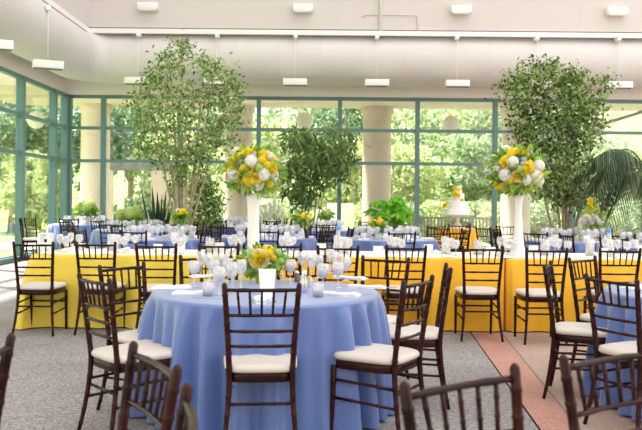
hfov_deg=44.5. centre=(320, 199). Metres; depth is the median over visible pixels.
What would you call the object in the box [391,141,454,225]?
tree
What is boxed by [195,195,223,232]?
shrub
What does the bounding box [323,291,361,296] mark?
napkin
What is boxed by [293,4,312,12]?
wall light
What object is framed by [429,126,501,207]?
tree
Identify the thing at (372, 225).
banquet chair
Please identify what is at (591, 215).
posy
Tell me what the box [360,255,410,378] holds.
banquet chair
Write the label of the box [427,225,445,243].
banquet chair
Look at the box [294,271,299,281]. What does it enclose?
pepper shaker
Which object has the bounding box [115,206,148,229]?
posy
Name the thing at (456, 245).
water goblet
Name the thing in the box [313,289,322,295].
candle
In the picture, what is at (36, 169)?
tree
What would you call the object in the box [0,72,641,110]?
ceiling
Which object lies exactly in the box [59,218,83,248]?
banquet chair
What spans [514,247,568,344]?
banquet chair
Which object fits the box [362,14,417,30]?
conduit
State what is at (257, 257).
centrepiece
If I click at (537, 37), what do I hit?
box light
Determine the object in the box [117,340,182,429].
banquet chair
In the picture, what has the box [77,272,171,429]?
banquet chair
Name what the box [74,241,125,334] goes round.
banquet chair
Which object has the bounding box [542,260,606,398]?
banquet chair
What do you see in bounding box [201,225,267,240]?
tablecloth
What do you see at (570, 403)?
banquet chair
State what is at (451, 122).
globe
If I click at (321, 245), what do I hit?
place card
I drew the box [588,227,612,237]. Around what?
banquet chair
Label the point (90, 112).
stone column
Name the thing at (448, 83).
box light
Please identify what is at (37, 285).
cushion
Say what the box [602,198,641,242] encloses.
shrub
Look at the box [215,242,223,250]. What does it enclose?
place card
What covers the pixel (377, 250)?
place card
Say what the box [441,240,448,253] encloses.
candle holder
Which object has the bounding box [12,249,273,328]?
tablecloth
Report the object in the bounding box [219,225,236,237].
banquet chair
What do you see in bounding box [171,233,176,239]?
place card
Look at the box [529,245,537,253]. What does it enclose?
place card
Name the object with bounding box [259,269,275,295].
vase
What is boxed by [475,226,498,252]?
banquet chair
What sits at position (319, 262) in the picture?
water goblet
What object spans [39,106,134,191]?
tree
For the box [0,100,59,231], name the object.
tree
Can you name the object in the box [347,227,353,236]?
banquet chair
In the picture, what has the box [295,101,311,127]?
globe
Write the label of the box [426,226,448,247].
banquet chair
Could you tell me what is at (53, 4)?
trim
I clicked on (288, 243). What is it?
water goblet
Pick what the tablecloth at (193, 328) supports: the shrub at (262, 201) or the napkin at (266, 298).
the napkin at (266, 298)
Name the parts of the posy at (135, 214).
hydrangea flower, hydrangea flower, hydrangea flower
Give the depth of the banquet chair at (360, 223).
14.66 m
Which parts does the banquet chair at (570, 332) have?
post, post, seat frame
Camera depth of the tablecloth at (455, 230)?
16.42 m
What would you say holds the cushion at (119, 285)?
on the banquet chair at (119, 285)
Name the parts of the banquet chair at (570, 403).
post, rail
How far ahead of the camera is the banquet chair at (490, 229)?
12.82 m
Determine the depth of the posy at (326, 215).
15.46 m
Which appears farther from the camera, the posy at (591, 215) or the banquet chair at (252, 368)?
the posy at (591, 215)
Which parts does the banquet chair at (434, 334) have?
seat frame, post, post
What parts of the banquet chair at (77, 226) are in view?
backrest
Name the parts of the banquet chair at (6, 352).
rail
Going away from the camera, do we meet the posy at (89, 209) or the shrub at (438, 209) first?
the posy at (89, 209)
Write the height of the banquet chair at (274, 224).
0.931 m
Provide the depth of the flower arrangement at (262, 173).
8.44 m
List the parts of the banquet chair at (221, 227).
backrest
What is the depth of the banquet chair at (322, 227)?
13.12 m
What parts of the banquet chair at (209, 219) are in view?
backrest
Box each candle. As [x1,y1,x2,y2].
[109,238,114,250]
[203,288,212,294]
[207,242,212,251]
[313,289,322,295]
[342,241,347,252]
[443,243,448,253]
[475,243,480,253]
[542,243,547,254]
[586,242,592,254]
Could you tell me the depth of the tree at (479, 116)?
37.86 m
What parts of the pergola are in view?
post, post, post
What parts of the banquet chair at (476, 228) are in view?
leg frame, backrest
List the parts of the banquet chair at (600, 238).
backrest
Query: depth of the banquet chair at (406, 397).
1.99 m
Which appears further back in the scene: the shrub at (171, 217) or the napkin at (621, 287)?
the shrub at (171, 217)
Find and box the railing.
[411,217,490,244]
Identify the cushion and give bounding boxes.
[20,281,66,289]
[23,237,36,240]
[85,281,125,289]
[91,341,171,363]
[111,329,152,342]
[141,283,177,291]
[224,353,296,372]
[334,343,419,364]
[384,285,418,293]
[387,314,396,323]
[389,324,438,339]
[455,286,496,294]
[515,288,559,296]
[555,322,606,337]
[580,313,589,321]
[598,340,636,360]
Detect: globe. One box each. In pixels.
[27,91,44,128]
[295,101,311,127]
[443,102,459,129]
[589,110,605,130]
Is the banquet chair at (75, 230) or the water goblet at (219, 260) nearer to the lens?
the water goblet at (219, 260)
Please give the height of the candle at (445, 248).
0.128 m
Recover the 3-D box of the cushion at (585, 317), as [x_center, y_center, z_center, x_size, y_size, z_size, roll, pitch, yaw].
[2.242,0.910,6.045,0.412,0.054,0.426,1,0,-42]
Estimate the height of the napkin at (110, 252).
0.025 m
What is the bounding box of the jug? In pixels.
[300,270,311,292]
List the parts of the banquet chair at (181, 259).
post, rail, post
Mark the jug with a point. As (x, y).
(304, 281)
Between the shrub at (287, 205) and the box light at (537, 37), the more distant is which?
the shrub at (287, 205)
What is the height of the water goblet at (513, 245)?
0.175 m
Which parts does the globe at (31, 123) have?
globe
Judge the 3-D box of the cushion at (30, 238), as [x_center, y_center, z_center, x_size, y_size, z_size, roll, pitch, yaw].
[-6.093,0.832,16.600,0.426,0.054,0.412,1,0,-16]
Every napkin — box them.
[62,246,74,249]
[100,251,112,254]
[151,285,191,289]
[171,290,213,294]
[188,274,212,277]
[222,235,237,236]
[253,295,271,303]
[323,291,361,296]
[333,275,368,280]
[348,284,385,288]
[441,254,453,257]
[554,255,564,258]
[620,284,641,289]
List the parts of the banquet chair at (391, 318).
post, rail, post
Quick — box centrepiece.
[233,242,290,283]
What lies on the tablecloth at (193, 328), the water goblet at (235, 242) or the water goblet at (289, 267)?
the water goblet at (289, 267)
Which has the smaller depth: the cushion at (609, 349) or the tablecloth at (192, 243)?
the cushion at (609, 349)
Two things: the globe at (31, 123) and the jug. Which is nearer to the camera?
the jug
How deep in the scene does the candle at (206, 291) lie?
4.80 m
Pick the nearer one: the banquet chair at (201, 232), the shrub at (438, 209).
the banquet chair at (201, 232)
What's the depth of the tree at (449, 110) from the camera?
40.66 m
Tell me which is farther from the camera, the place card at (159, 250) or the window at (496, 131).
the window at (496, 131)
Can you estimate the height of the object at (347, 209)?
1.241 m
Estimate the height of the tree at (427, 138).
5.900 m
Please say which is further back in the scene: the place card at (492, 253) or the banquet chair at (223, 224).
the banquet chair at (223, 224)
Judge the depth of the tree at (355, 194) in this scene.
30.13 m
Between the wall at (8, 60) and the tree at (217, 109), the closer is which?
the wall at (8, 60)
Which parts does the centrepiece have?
filler flower, rose flower, rose flower, rose flower, hydrangea flower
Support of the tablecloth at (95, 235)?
on the floor at (46, 385)
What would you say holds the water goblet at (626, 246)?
on the table runner at (571, 255)
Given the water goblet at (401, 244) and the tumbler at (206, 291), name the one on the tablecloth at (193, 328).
the tumbler at (206, 291)
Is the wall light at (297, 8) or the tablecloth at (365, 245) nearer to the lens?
the tablecloth at (365, 245)
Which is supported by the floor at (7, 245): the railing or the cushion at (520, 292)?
the railing
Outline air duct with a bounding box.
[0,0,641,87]
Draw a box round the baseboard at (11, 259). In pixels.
[0,252,40,264]
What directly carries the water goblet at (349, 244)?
on the table runner at (309, 253)
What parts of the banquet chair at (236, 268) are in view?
post, rail, post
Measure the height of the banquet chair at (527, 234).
0.931 m
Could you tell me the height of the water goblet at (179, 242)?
0.175 m
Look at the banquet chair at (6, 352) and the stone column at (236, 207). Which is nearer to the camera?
the banquet chair at (6, 352)
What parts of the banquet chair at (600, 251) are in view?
leg, post, rail, post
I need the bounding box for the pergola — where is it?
[110,163,174,224]
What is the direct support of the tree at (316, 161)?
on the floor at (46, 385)
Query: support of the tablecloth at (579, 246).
on the floor at (46, 385)
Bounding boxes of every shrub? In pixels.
[42,196,79,229]
[113,194,150,228]
[155,196,210,230]
[179,171,231,245]
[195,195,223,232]
[260,198,293,228]
[261,196,312,227]
[354,199,361,233]
[391,196,429,236]
[412,199,454,237]
[449,198,500,238]
[474,200,534,241]
[530,198,561,237]
[554,201,625,238]
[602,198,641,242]
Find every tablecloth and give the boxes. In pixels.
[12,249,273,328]
[46,223,117,249]
[89,229,167,248]
[115,236,214,249]
[130,280,393,429]
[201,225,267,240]
[218,235,316,250]
[270,257,504,330]
[279,228,356,244]
[337,237,440,251]
[435,227,481,251]
[496,255,641,331]
[525,238,626,252]
[583,282,641,421]
[596,243,641,253]
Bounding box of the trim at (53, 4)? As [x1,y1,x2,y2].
[42,0,641,37]
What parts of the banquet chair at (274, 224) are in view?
backrest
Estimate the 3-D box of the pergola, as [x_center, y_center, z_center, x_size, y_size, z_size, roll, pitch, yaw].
[-6.513,-0.017,27.550,3.164,2.634,2.100,1,0,0]
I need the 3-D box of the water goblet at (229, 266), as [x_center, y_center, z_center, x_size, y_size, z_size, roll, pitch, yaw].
[-0.661,0.506,5.583,0.086,0.175,0.086,1,0,-25]
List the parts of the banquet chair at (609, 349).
post, rail, seat frame, post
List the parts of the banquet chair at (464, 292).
leg, post, seat frame, rail, leg, post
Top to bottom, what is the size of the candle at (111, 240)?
0.142 m
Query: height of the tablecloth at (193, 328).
0.745 m
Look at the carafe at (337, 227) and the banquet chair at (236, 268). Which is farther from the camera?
the carafe at (337, 227)
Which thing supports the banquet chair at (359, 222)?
on the floor at (46, 385)
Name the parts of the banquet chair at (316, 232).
backrest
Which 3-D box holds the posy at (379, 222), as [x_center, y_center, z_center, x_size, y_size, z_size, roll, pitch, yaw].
[0.860,0.427,12.200,0.381,0.361,0.339,1,0,0]
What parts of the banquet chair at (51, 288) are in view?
post, leg, rail, seat frame, post, leg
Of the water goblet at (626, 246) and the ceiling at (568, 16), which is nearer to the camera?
the water goblet at (626, 246)
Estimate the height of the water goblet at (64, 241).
0.175 m
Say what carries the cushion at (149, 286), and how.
on the banquet chair at (149, 286)
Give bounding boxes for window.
[0,66,21,258]
[15,75,54,254]
[48,89,68,223]
[68,95,100,222]
[100,95,176,220]
[177,96,256,208]
[256,96,337,221]
[337,97,415,223]
[414,98,493,235]
[491,99,566,246]
[569,99,641,237]
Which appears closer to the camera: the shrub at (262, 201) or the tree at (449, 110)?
the shrub at (262, 201)
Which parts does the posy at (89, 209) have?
hydrangea flower, hydrangea flower, hydrangea flower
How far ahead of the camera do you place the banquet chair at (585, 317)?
6.10 m
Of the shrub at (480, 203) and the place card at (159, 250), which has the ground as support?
the shrub at (480, 203)
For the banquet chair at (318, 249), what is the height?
0.931 m
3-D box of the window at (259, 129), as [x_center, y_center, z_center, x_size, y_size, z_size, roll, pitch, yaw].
[-0.616,-0.681,19.980,2.064,3.870,0.160,1,0,0]
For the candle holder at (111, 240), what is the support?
on the table runner at (190, 252)
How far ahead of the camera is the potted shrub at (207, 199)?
16.09 m
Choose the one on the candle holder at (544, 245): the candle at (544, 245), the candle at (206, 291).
the candle at (544, 245)
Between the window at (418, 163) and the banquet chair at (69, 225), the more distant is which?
the window at (418, 163)
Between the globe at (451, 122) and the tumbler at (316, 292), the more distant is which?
the globe at (451, 122)
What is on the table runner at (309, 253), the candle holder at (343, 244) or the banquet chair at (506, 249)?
the candle holder at (343, 244)
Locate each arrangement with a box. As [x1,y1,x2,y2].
[219,141,288,247]
[260,196,284,230]
[483,140,550,255]
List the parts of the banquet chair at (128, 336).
post, rail, post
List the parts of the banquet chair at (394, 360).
leg, seat frame, post, rail, post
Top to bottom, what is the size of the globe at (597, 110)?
0.968 m
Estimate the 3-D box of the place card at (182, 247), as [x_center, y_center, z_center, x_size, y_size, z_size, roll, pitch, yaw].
[-1.577,0.506,8.809,0.110,0.150,0.062,1,0,0]
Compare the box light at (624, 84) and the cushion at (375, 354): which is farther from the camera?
the box light at (624, 84)
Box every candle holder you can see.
[107,234,116,250]
[205,238,214,251]
[340,237,349,252]
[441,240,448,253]
[473,240,482,254]
[540,239,549,254]
[585,238,594,255]
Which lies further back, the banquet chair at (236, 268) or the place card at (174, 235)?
the place card at (174, 235)
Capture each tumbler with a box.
[202,282,213,294]
[312,283,323,295]
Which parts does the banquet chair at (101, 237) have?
backrest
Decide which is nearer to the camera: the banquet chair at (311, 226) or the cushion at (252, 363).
the cushion at (252, 363)
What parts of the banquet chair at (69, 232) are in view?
backrest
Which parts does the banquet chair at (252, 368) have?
post, seat frame, rail, post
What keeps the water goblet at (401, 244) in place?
on the table runner at (309, 253)
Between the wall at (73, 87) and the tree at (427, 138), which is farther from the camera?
the tree at (427, 138)
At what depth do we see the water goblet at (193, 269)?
5.32 m
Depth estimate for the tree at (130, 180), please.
32.89 m
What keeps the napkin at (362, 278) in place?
on the tablecloth at (193, 328)
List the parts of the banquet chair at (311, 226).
backrest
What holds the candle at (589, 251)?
on the candle holder at (589, 251)
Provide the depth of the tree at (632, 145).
33.76 m
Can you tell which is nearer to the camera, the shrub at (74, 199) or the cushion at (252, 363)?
the cushion at (252, 363)
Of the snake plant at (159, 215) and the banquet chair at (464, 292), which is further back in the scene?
the snake plant at (159, 215)
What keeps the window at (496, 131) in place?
in the wall at (73, 87)
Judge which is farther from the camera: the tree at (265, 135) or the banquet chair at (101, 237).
the tree at (265, 135)
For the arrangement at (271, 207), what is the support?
on the floor at (46, 385)
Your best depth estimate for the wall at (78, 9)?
17.79 m
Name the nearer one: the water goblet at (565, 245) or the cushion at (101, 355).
the cushion at (101, 355)
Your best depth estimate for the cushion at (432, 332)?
5.19 m
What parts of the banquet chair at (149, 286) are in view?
post, rail, post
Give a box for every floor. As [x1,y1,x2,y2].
[0,240,510,249]
[0,260,641,429]
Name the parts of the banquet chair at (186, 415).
rail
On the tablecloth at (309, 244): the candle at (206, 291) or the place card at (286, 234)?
the place card at (286, 234)
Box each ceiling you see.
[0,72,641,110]
[88,0,641,32]
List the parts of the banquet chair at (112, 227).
backrest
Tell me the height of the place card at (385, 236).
0.100 m
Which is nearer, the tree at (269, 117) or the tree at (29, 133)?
the tree at (29, 133)
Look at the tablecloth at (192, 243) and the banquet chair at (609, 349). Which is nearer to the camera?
the banquet chair at (609, 349)
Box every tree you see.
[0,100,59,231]
[0,149,73,237]
[1,106,78,229]
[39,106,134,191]
[76,106,171,198]
[116,29,250,235]
[119,112,223,201]
[169,107,263,214]
[211,113,303,202]
[254,108,337,174]
[274,123,371,227]
[294,108,362,145]
[308,135,362,213]
[350,109,459,159]
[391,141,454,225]
[408,109,484,187]
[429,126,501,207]
[435,109,534,200]
[473,110,599,213]
[484,53,622,237]
[531,135,627,216]
[570,148,641,242]
[596,141,641,220]
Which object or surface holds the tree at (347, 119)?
on the ground
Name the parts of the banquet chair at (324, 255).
rail, post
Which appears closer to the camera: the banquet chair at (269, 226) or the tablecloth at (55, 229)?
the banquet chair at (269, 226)
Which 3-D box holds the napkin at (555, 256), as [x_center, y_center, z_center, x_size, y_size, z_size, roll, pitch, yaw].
[2.529,0.607,8.330,0.124,0.025,0.260,1,0,-1]
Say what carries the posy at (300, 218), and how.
on the tablecloth at (309, 244)
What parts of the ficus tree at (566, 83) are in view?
stem, stem, stem, stem, stem, stem, stem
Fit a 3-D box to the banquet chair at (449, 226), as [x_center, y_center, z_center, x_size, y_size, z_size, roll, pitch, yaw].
[2.593,0.921,14.770,0.422,0.931,0.493,1,0,9]
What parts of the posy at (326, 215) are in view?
hydrangea flower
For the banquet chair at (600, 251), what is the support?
on the floor at (46, 385)
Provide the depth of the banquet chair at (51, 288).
7.69 m
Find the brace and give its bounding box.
[602,105,641,123]
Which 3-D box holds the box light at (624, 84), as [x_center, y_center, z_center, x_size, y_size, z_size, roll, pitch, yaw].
[6.998,-3.210,18.445,0.560,1.240,0.330,1,0,0]
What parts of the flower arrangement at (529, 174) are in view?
hydrangea flower, spray flower, rose flower, rose flower, hydrangea flower, hydrangea flower, filler flower, rose flower, hydrangea flower, rose flower, hydrangea flower, rose flower, filler flower, hydrangea flower, rose flower, hydrangea flower, hydrangea flower, rose flower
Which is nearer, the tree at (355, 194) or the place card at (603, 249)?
the place card at (603, 249)
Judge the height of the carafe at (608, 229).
0.308 m
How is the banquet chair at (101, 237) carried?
on the floor at (46, 385)
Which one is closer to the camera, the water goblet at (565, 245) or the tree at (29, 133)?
the water goblet at (565, 245)
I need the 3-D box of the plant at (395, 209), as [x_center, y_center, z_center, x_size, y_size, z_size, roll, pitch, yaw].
[1.454,0.659,17.031,1.156,1.430,1.062,1,0,15]
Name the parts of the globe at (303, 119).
globe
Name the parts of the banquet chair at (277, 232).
backrest, leg frame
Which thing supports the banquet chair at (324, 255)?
on the floor at (46, 385)
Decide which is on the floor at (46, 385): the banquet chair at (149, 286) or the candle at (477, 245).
the banquet chair at (149, 286)
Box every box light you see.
[0,39,13,51]
[32,5,63,70]
[124,32,148,84]
[204,33,226,85]
[283,33,306,85]
[365,34,388,86]
[445,35,469,87]
[526,35,550,88]
[607,36,632,88]
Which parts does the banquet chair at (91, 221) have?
backrest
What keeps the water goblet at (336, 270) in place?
on the tablecloth at (193, 328)
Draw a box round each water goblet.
[61,238,69,252]
[120,237,127,244]
[177,237,184,253]
[188,261,199,286]
[212,266,225,295]
[216,254,227,267]
[222,259,233,282]
[234,238,241,253]
[284,259,295,283]
[285,238,292,254]
[313,255,323,277]
[317,264,329,289]
[332,262,343,287]
[340,257,351,280]
[345,239,352,246]
[398,239,405,255]
[452,240,459,255]
[510,240,518,256]
[564,241,571,247]
[623,242,630,257]
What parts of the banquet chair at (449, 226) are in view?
backrest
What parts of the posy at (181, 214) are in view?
rose flower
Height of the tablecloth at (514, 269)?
0.748 m
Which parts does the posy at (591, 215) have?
rose flower, rose flower, rose flower, rose flower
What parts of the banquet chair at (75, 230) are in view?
backrest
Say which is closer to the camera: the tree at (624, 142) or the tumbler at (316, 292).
the tumbler at (316, 292)
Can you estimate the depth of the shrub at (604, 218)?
24.61 m
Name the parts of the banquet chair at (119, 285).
post, rail, seat frame, post, leg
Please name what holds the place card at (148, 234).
on the tablecloth at (192, 243)
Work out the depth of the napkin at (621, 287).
5.44 m
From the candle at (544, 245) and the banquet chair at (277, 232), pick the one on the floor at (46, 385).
the banquet chair at (277, 232)
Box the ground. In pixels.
[0,108,641,256]
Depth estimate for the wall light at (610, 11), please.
18.42 m
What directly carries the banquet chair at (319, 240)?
on the floor at (46, 385)
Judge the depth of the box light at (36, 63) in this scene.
14.90 m
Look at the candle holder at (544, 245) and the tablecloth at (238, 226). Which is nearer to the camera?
the candle holder at (544, 245)
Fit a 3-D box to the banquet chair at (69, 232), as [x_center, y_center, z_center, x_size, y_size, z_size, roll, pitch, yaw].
[-3.516,0.865,11.691,0.493,0.931,0.422,1,0,-7]
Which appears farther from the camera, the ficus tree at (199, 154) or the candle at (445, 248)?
the ficus tree at (199, 154)
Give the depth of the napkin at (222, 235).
12.39 m
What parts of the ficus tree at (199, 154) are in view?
stem, stem, stem, stem, stem, stem, stem, stem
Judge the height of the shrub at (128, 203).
1.667 m
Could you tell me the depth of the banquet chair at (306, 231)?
12.30 m
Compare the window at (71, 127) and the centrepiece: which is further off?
the window at (71, 127)
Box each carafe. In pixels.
[332,226,342,252]
[604,228,614,254]
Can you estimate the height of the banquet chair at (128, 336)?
0.931 m
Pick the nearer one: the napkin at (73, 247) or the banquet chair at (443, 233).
the napkin at (73, 247)
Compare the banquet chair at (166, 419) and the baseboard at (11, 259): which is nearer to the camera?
the banquet chair at (166, 419)
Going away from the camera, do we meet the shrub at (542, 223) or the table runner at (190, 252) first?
the table runner at (190, 252)
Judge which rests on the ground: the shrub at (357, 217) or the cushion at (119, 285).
the shrub at (357, 217)
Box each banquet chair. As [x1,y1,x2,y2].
[0,333,15,427]
[12,241,67,336]
[19,217,36,261]
[23,217,46,257]
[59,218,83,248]
[59,220,85,248]
[66,226,74,246]
[67,221,96,248]
[74,228,88,248]
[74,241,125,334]
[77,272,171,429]
[90,219,107,230]
[96,261,152,409]
[99,223,122,248]
[111,224,134,235]
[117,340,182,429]
[119,230,146,248]
[135,243,177,328]
[159,223,179,235]
[163,224,187,235]
[174,383,197,429]
[179,254,232,283]
[193,222,204,236]
[196,227,212,245]
[197,243,239,281]
[200,229,222,248]
[205,224,224,244]
[209,219,226,240]
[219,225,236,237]
[222,282,301,429]
[233,217,247,224]
[242,227,247,248]
[259,222,275,231]
[259,230,278,245]
[261,243,302,277]
[265,224,287,233]
[266,220,280,234]
[277,254,326,281]
[304,227,311,237]
[310,225,329,250]
[315,223,336,250]
[316,245,359,283]
[318,228,335,246]
[319,229,339,247]
[321,225,337,245]
[330,274,434,429]
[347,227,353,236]
[357,221,371,235]
[359,223,373,236]
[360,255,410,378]
[372,225,395,236]
[382,245,426,324]
[388,231,416,251]
[389,262,452,409]
[399,363,523,429]
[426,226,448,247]
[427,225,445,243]
[442,231,463,251]
[448,224,470,251]
[454,246,504,341]
[458,228,470,251]
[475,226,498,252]
[489,227,501,247]
[493,229,502,251]
[496,225,513,251]
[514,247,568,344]
[523,231,547,249]
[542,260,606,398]
[558,345,641,429]
[559,232,574,252]
[567,255,600,371]
[583,247,641,313]
[583,273,641,427]
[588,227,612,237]
[599,236,628,253]
[606,233,635,244]
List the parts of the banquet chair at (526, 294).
leg, post, seat frame, rail, post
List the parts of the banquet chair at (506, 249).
backrest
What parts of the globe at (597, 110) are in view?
globe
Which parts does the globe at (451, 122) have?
globe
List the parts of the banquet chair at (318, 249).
post, rail, post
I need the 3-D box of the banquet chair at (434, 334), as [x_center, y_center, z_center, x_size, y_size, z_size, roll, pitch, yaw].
[0.633,0.903,5.325,0.493,0.931,0.422,1,0,5]
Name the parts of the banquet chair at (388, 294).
post, seat frame, rail, post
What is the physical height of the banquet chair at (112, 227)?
0.931 m
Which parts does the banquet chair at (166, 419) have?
post, rail, post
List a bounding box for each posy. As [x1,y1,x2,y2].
[73,200,101,223]
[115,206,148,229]
[170,208,192,237]
[291,210,314,235]
[317,209,334,229]
[365,216,387,238]
[578,197,603,240]
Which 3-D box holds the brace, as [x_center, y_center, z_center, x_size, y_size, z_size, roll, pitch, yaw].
[8.576,-2.447,22.254,1.156,0.667,0.097,1,0,27]
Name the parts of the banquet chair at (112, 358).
post, rail, post, seat frame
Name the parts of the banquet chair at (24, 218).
leg frame, backrest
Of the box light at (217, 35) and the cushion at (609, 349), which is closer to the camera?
the cushion at (609, 349)
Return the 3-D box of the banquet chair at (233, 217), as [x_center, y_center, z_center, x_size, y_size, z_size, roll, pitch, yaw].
[-1.875,0.880,18.406,0.422,0.931,0.493,1,0,-2]
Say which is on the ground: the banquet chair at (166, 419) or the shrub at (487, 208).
the shrub at (487, 208)
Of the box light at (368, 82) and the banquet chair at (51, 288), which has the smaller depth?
the banquet chair at (51, 288)
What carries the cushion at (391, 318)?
on the banquet chair at (391, 318)
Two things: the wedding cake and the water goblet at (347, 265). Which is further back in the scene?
the wedding cake
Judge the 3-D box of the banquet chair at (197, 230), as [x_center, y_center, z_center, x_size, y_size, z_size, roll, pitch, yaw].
[-1.553,0.883,11.658,0.493,0.931,0.422,1,0,-40]
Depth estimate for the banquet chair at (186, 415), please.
1.81 m
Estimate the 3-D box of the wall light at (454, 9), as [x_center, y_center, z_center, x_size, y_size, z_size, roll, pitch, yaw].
[3.301,-4.471,18.520,0.480,0.185,0.200,1,0,0]
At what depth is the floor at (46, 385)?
5.84 m
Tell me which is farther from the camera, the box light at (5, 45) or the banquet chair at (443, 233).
the box light at (5, 45)
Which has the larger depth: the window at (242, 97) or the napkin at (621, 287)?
the window at (242, 97)
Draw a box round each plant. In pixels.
[140,186,173,228]
[362,197,414,236]
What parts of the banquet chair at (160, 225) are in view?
backrest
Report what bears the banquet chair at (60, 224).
on the floor at (46, 385)
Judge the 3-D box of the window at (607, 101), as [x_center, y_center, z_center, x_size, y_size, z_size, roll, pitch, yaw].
[7.332,-0.607,19.980,1.987,3.870,0.160,1,0,0]
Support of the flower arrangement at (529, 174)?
on the table runner at (571, 255)
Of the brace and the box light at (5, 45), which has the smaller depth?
the box light at (5, 45)
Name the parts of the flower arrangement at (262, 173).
filler flower, hydrangea flower, rose flower, hydrangea flower, filler flower, rose flower, rose flower, hydrangea flower, filler flower, rose flower, rose flower, hydrangea flower, filler flower, hydrangea flower, rose flower, filler flower, rose flower, filler flower, rose flower, rose flower, hydrangea flower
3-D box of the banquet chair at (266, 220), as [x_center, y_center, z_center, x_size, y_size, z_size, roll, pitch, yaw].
[-1.148,0.887,16.482,0.493,0.931,0.422,1,0,45]
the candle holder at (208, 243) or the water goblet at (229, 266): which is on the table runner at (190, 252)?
the candle holder at (208, 243)
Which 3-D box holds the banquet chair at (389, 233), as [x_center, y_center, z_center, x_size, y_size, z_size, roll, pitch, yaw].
[1.099,0.908,11.205,0.422,0.931,0.493,1,0,-9]
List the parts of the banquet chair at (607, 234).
backrest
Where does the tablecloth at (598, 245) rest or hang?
on the floor at (46, 385)
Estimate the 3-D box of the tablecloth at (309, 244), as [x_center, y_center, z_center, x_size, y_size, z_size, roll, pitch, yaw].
[-0.821,0.965,12.388,1.735,0.745,1.793,1,0,0]
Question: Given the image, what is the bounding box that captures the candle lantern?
[37,233,53,251]
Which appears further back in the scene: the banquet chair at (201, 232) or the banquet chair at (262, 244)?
the banquet chair at (201, 232)
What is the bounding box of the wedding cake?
[441,186,473,227]
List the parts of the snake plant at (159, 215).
blade, blade, blade, blade, blade, blade, blade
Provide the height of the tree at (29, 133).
5.543 m
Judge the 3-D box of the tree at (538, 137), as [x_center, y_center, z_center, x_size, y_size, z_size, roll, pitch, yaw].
[9.496,-1.861,34.144,4.975,5.618,4.375,1,0,26]
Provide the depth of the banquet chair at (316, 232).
14.36 m
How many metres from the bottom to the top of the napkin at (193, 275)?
0.025 m
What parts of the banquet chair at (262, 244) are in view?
rail, post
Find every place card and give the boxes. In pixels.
[38,243,47,251]
[143,233,150,238]
[153,244,162,252]
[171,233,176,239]
[175,238,184,251]
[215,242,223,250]
[284,232,288,238]
[317,243,325,251]
[373,246,382,254]
[383,234,390,239]
[424,244,432,252]
[486,247,495,255]
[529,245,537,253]
[551,235,557,239]
[583,236,589,241]
[598,248,607,256]
[630,239,638,246]
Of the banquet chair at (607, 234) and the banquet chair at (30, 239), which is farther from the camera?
the banquet chair at (30, 239)
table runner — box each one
[54,248,241,255]
[283,250,499,257]
[496,252,641,259]
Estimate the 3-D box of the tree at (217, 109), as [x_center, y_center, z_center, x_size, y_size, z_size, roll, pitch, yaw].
[-4.825,-2.237,35.882,4.995,6.048,5.279,1,0,-7]
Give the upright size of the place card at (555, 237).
0.100 m
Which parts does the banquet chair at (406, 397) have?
post, rail, post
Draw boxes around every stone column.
[79,103,112,222]
[223,104,254,224]
[361,105,393,236]
[498,107,531,245]
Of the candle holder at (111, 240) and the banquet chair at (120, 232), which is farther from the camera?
the banquet chair at (120, 232)
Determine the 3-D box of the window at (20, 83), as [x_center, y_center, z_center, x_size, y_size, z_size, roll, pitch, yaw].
[-6.473,-0.735,17.855,0.160,3.870,2.050,1,0,0]
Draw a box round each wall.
[0,51,65,92]
[52,0,87,26]
[66,78,641,99]
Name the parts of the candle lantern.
post, post, post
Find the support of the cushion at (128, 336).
on the banquet chair at (128, 336)
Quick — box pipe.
[379,0,381,30]
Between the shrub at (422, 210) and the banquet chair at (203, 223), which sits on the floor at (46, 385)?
the banquet chair at (203, 223)
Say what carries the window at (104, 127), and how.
in the wall at (73, 87)
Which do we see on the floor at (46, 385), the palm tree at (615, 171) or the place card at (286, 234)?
the palm tree at (615, 171)
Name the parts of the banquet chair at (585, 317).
post, rail, post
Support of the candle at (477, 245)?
on the candle holder at (477, 245)
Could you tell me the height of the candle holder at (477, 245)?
0.164 m
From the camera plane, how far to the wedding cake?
16.64 m
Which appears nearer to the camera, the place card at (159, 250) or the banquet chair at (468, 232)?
the place card at (159, 250)
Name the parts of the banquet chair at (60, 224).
backrest, leg frame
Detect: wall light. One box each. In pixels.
[137,2,158,10]
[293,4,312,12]
[450,5,471,13]
[606,7,627,15]
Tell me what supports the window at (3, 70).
in the wall at (8, 60)
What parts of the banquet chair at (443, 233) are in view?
backrest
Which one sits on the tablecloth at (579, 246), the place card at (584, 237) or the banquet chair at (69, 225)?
the place card at (584, 237)
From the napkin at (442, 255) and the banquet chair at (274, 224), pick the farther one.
the banquet chair at (274, 224)
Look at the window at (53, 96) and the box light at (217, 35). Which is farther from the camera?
the window at (53, 96)
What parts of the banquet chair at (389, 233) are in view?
backrest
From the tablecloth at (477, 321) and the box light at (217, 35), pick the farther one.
the box light at (217, 35)
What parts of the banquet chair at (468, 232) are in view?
backrest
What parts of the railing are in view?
post, handrail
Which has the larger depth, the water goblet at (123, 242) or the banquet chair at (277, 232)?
the banquet chair at (277, 232)
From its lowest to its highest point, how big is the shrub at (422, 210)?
1.639 m
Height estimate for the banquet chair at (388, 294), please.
0.931 m
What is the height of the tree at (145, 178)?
4.819 m
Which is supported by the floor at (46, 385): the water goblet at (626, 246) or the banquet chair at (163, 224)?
the banquet chair at (163, 224)
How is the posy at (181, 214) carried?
on the tablecloth at (192, 243)
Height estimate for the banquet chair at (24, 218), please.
0.931 m

